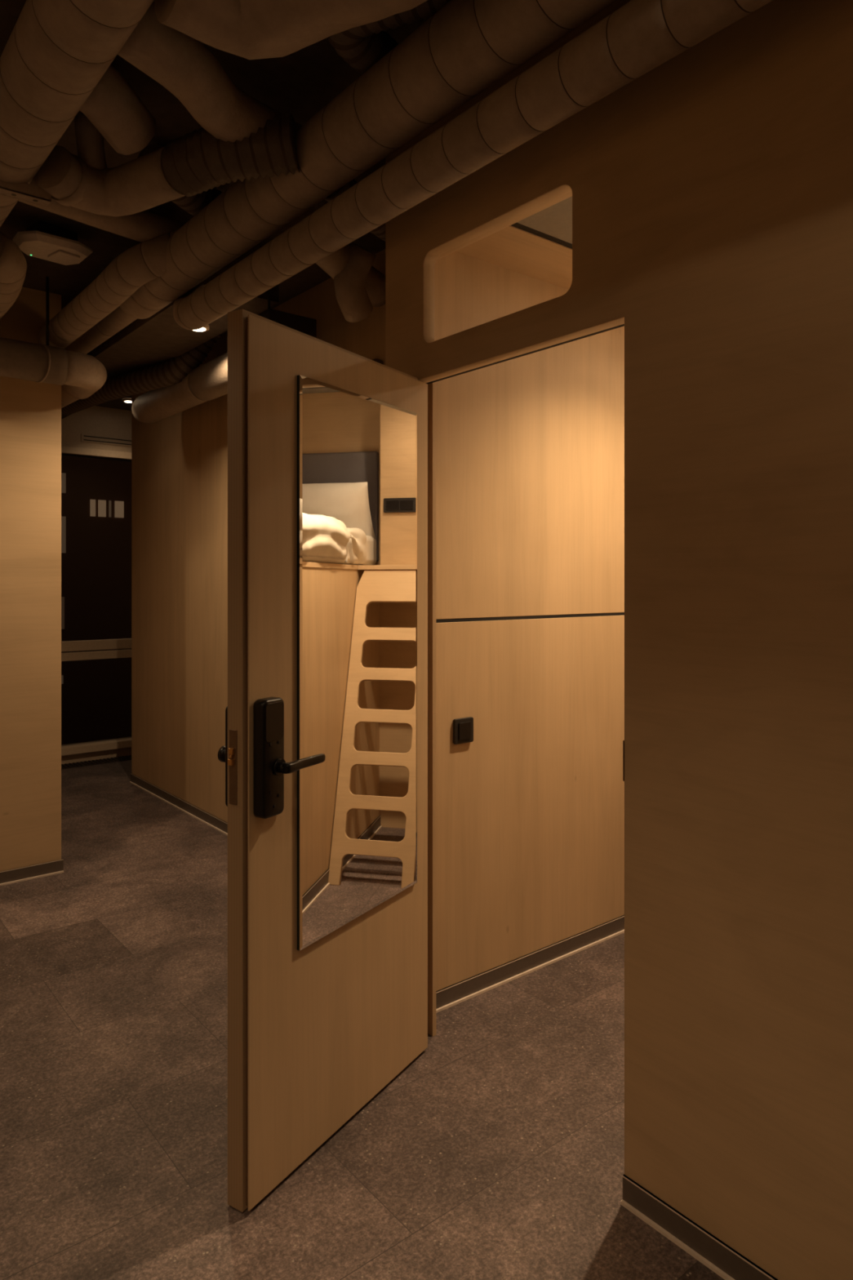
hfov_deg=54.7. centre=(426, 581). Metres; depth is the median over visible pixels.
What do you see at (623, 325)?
trim
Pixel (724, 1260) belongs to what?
baseboard
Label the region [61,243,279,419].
ceiling
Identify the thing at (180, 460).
wall
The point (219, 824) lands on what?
baseboard
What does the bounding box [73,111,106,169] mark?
duct
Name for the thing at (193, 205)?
duct
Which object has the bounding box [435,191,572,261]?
lining
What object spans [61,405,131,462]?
wall window header
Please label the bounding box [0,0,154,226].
spiral duct
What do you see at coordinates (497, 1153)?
floor
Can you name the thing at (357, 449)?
mirror
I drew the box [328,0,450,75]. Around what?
flexible duct
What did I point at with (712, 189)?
wall
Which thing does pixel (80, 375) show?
pipe
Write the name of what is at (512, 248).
ceiling
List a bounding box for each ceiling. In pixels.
[0,0,426,410]
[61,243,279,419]
[456,196,572,289]
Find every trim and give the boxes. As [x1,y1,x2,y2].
[425,324,624,384]
[427,382,435,1035]
[435,612,624,622]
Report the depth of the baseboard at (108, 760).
6.72 m
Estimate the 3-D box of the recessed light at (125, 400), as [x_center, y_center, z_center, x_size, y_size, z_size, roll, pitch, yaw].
[-2.383,-1.452,6.603,0.104,0.019,0.104,0,0,-39]
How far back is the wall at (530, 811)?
3.12 m
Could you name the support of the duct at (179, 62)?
attached to the spiral duct at (467, 46)
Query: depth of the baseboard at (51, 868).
4.10 m
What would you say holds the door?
in the wall at (712, 189)
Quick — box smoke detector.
[12,220,93,265]
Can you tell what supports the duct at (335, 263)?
attached to the wall at (180, 460)
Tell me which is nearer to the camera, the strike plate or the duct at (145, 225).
the strike plate
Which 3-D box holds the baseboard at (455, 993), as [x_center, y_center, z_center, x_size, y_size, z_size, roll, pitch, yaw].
[0.811,1.445,3.463,2.188,0.066,0.014,0,0,-39]
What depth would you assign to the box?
3.51 m
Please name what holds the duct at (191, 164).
attached to the spiral duct at (55, 54)
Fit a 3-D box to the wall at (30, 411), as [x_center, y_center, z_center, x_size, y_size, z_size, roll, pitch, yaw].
[-3.029,0.008,3.262,2.992,2.940,0.020,0,0,-39]
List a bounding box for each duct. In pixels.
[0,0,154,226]
[0,231,26,319]
[18,178,184,242]
[32,113,299,217]
[37,230,177,348]
[61,333,221,414]
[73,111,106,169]
[80,64,155,155]
[117,2,301,142]
[120,0,617,319]
[131,352,227,423]
[137,144,222,217]
[154,0,427,60]
[172,0,773,330]
[283,206,385,306]
[324,179,385,241]
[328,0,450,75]
[333,241,376,322]
[372,358,383,364]
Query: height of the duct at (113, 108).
0.197 m
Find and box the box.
[258,288,316,337]
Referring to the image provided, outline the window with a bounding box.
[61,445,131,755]
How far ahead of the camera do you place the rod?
3.94 m
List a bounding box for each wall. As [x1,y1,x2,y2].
[0,287,61,871]
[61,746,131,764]
[131,248,385,822]
[385,0,852,1279]
[434,251,624,991]
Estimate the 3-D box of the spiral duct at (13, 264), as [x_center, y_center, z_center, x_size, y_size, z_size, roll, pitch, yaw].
[-1.873,-1.252,3.523,0.217,0.183,1.025,0,0,-33]
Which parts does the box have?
hanger rod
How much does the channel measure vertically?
0.301 m
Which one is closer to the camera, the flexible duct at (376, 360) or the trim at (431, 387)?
the trim at (431, 387)
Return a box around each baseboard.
[0,858,63,885]
[61,755,131,768]
[129,773,227,835]
[435,915,624,1013]
[620,1173,778,1279]
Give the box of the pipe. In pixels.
[0,337,106,408]
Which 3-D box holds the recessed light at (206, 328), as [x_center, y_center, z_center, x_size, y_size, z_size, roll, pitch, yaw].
[-1.090,-1.215,3.930,0.104,0.019,0.104,0,0,-39]
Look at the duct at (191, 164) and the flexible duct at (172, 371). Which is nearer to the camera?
the duct at (191, 164)
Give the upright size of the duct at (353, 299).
0.286 m
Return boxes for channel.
[0,181,51,206]
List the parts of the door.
knob, lock plate, latch plate, handle, lever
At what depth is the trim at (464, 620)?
3.12 m
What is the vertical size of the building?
22.000 m
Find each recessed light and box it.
[122,398,131,403]
[193,324,208,331]
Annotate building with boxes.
[61,456,131,745]
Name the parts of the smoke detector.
lid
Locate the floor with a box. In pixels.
[0,755,724,1279]
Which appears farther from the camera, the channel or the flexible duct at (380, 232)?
the flexible duct at (380, 232)
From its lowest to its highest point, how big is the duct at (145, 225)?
0.120 m
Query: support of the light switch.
attached to the wall at (530, 811)
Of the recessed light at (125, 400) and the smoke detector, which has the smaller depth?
the smoke detector
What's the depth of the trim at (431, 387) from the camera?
2.69 m
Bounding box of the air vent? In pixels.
[80,433,131,446]
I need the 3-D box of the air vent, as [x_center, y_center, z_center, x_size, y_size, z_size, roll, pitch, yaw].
[-2.652,-1.187,6.919,0.480,0.064,0.011,0,0,-39]
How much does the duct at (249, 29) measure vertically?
0.280 m
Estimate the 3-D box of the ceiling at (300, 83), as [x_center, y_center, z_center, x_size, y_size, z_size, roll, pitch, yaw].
[-0.234,-1.522,2.360,6.600,0.120,10.700,0,0,-39]
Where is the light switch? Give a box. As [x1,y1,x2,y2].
[453,716,473,744]
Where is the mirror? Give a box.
[297,374,417,951]
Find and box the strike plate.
[622,740,624,781]
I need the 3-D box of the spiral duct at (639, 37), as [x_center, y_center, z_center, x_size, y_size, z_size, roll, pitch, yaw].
[1.005,-1.180,1.041,0.232,0.283,6.691,0,0,-39]
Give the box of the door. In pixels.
[217,309,427,1212]
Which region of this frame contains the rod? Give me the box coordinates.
[45,276,48,345]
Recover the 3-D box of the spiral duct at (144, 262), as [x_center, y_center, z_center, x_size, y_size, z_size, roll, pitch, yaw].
[-1.417,-1.271,3.603,1.450,0.233,0.281,0,0,43]
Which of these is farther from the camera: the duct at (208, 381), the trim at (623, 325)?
the duct at (208, 381)

